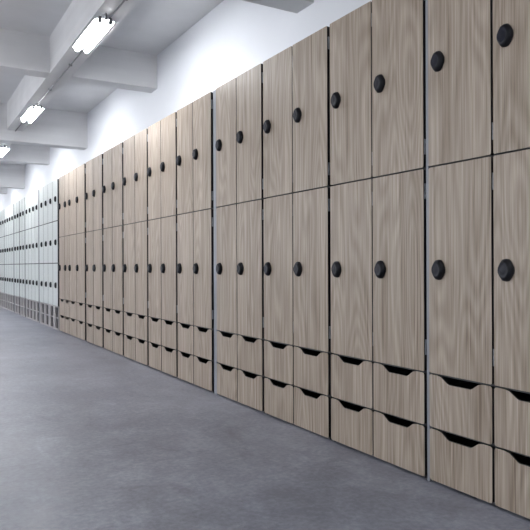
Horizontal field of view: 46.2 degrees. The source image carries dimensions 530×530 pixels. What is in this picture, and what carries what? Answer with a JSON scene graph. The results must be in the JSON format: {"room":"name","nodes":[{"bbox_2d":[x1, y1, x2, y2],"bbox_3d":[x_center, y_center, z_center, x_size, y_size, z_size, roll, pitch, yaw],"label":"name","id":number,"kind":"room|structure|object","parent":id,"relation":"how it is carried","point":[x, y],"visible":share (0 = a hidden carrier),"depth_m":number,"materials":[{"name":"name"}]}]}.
{"room":"locker room","nodes":[
{"label":"locker room","id":0,"kind":"room"},
{"bbox_2d":[0,0,222,164],"bbox_3d":[-5.737,-2.235,8.700,6.074,0.200,27.600,0,0,-30],"label":"ceiling","id":1,"kind":"structure","parent":0,"point":[150,26],"depth_m":5.62,"materials":[{"name":"white paint"}]},
{"bbox_2d":[0,0,138,146],"bbox_3d":[-4.121,-1.968,9.643,0.198,0.346,27.200,0,0,-30],"label":"beam","id":2,"kind":"structure","parent":1,"relation":"attached to","point":[80,14],"depth_m":5.53,"materials":[{"name":"white paint"}]},
{"bbox_2d":[0,145,9,156],"bbox_3d":[-4.081,-1.758,9.631,0.148,0.074,0.764,0,0,-30],"label":"ceiling light","id":3,"kind":"object","parent":2,"relation":"attached to","point":[3,149],"visible":1,"depth_m":9.40,"materials":[{"name":"white plastic"}]},
{"bbox_2d":[20,103,43,122],"bbox_3d":[-2.720,-1.765,7.253,0.148,0.074,0.764,0,0,-30],"label":"ceiling light","id":4,"kind":"object","parent":2,"relation":"attached to","point":[35,110],"visible":1,"depth_m":7.16,"materials":[{"name":"white plastic"}]},
{"bbox_2d":[15,0,127,131],"bbox_3d":[-1.980,-1.798,5.989,0.028,0.018,5.390,0,0,-30],"label":"conduit","id":5,"kind":"object","parent":2,"relation":"attached to","point":[123,1],"visible":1,"depth_m":5.61,"materials":[{"name":"grey metal"}]},
{"bbox_2d":[72,13,114,52],"bbox_3d":[-1.328,-1.773,4.788,0.148,0.074,0.744,0,0,-30],"label":"ceiling light","id":6,"kind":"object","parent":2,"relation":"attached to","point":[99,26],"visible":1,"depth_m":4.71,"materials":[{"name":"white plastic"}]},
{"bbox_2d":[0,0,371,210],"bbox_3d":[-3.195,-0.639,10.179,0.200,3.010,27.600,0,0,-30],"label":"wall","id":7,"kind":"structure","parent":0,"point":[236,36],"depth_m":5.55,"materials":[{"name":"white paint"}]},
{"bbox_2d":[0,188,6,193],"bbox_3d":[-8.934,-1.946,14.179,5.674,0.342,0.187,0,0,-30],"label":"beam","id":8,"kind":"structure","parent":7,"relation":"attached to","point":[2,190],"depth_m":15.50,"materials":[{"name":"white paint"}]},
{"bbox_2d":[0,163,24,188],"bbox_3d":[-7.626,-1.880,11.938,5.674,0.490,0.197,0,0,-30],"label":"beam","id":9,"kind":"structure","parent":7,"relation":"attached to","point":[11,175],"depth_m":13.16,"materials":[{"name":"white paint"}]},
{"bbox_2d":[0,144,49,164],"bbox_3d":[-6.328,-1.961,9.714,5.674,0.342,0.187,0,0,-30],"label":"beam","id":10,"kind":"structure","parent":7,"relation":"attached to","point":[17,153],"depth_m":10.88,"materials":[{"name":"white paint"}]},
{"bbox_2d":[0,103,87,149],"bbox_3d":[-5.013,-1.894,7.461,5.674,0.490,0.197,0,0,-30],"label":"beam","id":11,"kind":"structure","parent":7,"relation":"attached to","point":[54,128],"depth_m":8.56,"materials":[{"name":"white paint"}]},
{"bbox_2d":[0,28,156,92],"bbox_3d":[-3.606,-1.976,5.050,5.674,0.342,0.187,0,0,-30],"label":"beam","id":12,"kind":"structure","parent":7,"relation":"attached to","point":[23,53],"depth_m":6.08,"materials":[{"name":"white paint"}]},
{"bbox_2d":[243,0,313,12],"bbox_3d":[-2.189,-1.910,2.622,5.674,0.490,0.197,0,0,-30],"label":"beam","id":13,"kind":"structure","parent":7,"relation":"attached to","point":[295,6],"depth_m":3.98,"materials":[{"name":"white paint"}]},
{"bbox_2d":[0,307,529,529],"bbox_3d":[-5.725,0.975,8.697,6.074,0.200,27.600,0,0,-30],"label":"floor","id":14,"kind":"structure","parent":0,"point":[93,437],"depth_m":2.65,"materials":[{"name":"grey concrete"}]},
{"bbox_2d":[0,209,4,308],"bbox_3d":[-5.341,-0.123,13.139,0.520,2.000,1.200,0,0,-30],"label":"tall cabinet","id":15,"kind":"object","parent":14,"relation":"on","point":[2,287],"visible":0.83,"depth_m":12.76,"materials":[{"name":"white laminate"}]},
{"bbox_2d":[4,204,13,311],"bbox_3d":[-4.721,-0.126,12.077,0.520,2.000,1.200,0,0,-30],"label":"tall cabinet","id":16,"kind":"object","parent":14,"relation":"on","point":[9,211],"visible":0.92,"depth_m":11.89,"materials":[{"name":"white laminate"}]},
{"bbox_2d":[14,201,19,314],"bbox_3d":[-4.241,-0.129,11.255,0.520,2.000,0.565,0,0,-30],"label":"tall cabinet","id":17,"kind":"object","parent":14,"relation":"on","point":[16,205],"visible":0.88,"depth_m":11.15,"materials":[{"name":"white laminate"}]},
{"bbox_2d":[19,201,19,310],"bbox_3d":[-4.283,-0.127,10.877,0.020,1.995,0.041,0,0,-30],"label":"strip","id":18,"kind":"object","parent":14,"relation":"on","point":[19,201],"visible":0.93,"depth_m":10.87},
{"bbox_2d":[19,197,24,316],"bbox_3d":[-3.943,-0.131,10.745,0.520,2.000,0.525,0,0,-30],"label":"tall cabinet","id":19,"kind":"object","parent":14,"relation":"on","point":[22,201],"visible":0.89,"depth_m":10.60,"materials":[{"name":"white laminate"}]},
{"bbox_2d":[25,190,38,321],"bbox_3d":[-3.494,-0.133,9.974,0.520,2.000,1.170,0,0,-30],"label":"tall cabinet","id":20,"kind":"object","parent":14,"relation":"on","point":[31,201],"visible":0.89,"depth_m":9.81,"materials":[{"name":"white laminate"}]},
{"bbox_2d":[38,190,39,322],"bbox_3d":[-3.379,-0.132,9.329,0.020,1.995,0.056,0,0,-30],"label":"strip","id":21,"kind":"object","parent":14,"relation":"on","point":[38,190],"visible":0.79,"depth_m":9.30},
{"bbox_2d":[39,179,59,329],"bbox_3d":[-2.847,-0.137,8.867,0.520,2.000,1.275,0,0,-30],"label":"tall cabinet","id":22,"kind":"object","parent":14,"relation":"on","point":[48,194],"visible":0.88,"depth_m":8.67,"materials":[{"name":"white laminate"}]},
{"bbox_2d":[58,164,85,339],"bbox_3d":[-2.150,-0.140,7.671,0.520,2.000,1.313,0,0,-30],"label":"tall cabinet","id":23,"kind":"object","parent":14,"relation":"on","point":[72,185],"visible":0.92,"depth_m":7.49,"materials":[{"name":"beige wood"}]},
{"bbox_2d":[85,154,104,346],"bbox_3d":[-1.627,-0.143,6.775,0.520,2.000,0.648,0,0,-30],"label":"tall cabinet","id":24,"kind":"object","parent":14,"relation":"on","point":[95,307],"visible":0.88,"depth_m":6.61,"materials":[{"name":"beige wood"}]},
{"bbox_2d":[102,142,125,356],"bbox_3d":[-1.281,-0.145,6.184,0.520,2.000,0.632,0,0,-30],"label":"tall cabinet","id":25,"kind":"object","parent":14,"relation":"on","point":[112,189],"visible":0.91,"depth_m":6.02,"materials":[{"name":"beige wood"}]},
{"bbox_2d":[122,128,149,366],"bbox_3d":[-0.944,-0.147,5.605,0.520,2.000,0.642,0,0,-30],"label":"tall cabinet","id":26,"kind":"object","parent":14,"relation":"on","point":[135,148],"visible":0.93,"depth_m":5.45,"materials":[{"name":"beige wood"}]},
{"bbox_2d":[147,112,179,376],"bbox_3d":[-0.615,-0.149,5.042,0.520,2.000,0.611,0,0,-30],"label":"tall cabinet","id":27,"kind":"object","parent":14,"relation":"on","point":[162,135],"visible":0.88,"depth_m":4.89,"materials":[{"name":"beige wood"}]},
{"bbox_2d":[176,92,213,392],"bbox_3d":[-0.299,-0.151,4.501,0.520,2.000,0.596,0,0,-30],"label":"tall cabinet","id":28,"kind":"object","parent":14,"relation":"on","point":[194,160],"visible":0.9,"depth_m":4.34,"materials":[{"name":"beige wood"}]},
{"bbox_2d":[213,90,218,394],"bbox_3d":[-0.319,-0.148,4.086,0.020,1.995,0.040,0,0,-30],"label":"strip","id":29,"kind":"object","parent":14,"relation":"on","point":[214,91],"visible":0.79,"depth_m":4.08,"materials":[{"name":"grey metal"}]},
{"bbox_2d":[215,63,266,412],"bbox_3d":[0.038,-0.152,3.924,0.520,2.000,0.598,0,0,-30],"label":"tall cabinet","id":30,"kind":"object","parent":14,"relation":"on","point":[240,198],"visible":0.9,"depth_m":3.77,"materials":[{"name":"beige wood"}]},
{"bbox_2d":[263,26,333,439],"bbox_3d":[0.353,-0.154,3.383,0.520,2.000,0.620,0,0,-30],"label":"tall cabinet","id":31,"kind":"object","parent":14,"relation":"on","point":[296,80],"visible":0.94,"depth_m":3.22,"materials":[{"name":"beige wood"}]},
{"bbox_2d":[330,0,426,477],"bbox_3d":[0.675,-0.156,2.832,0.520,2.000,0.622,0,0,-30],"label":"tall cabinet","id":32,"kind":"object","parent":14,"relation":"on","point":[378,49],"visible":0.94,"depth_m":2.68,"materials":[{"name":"beige wood"}]},
{"bbox_2d":[425,0,432,480],"bbox_3d":[0.644,-0.154,2.436,0.020,1.995,0.012,0,0,-30],"label":"strip","id":33,"kind":"object","parent":14,"relation":"on","point":[426,1],"visible":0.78,"depth_m":2.43,"materials":[{"name":"grey metal"}]},
{"bbox_2d":[428,0,529,518],"bbox_3d":[0.997,-0.158,2.280,0.520,2.000,0.612,0,0,-30],"label":"tall cabinet","id":34,"kind":"object","parent":14,"relation":"on","point":[479,50],"visible":1,"depth_m":2.21,"materials":[{"name":"beige wood"}]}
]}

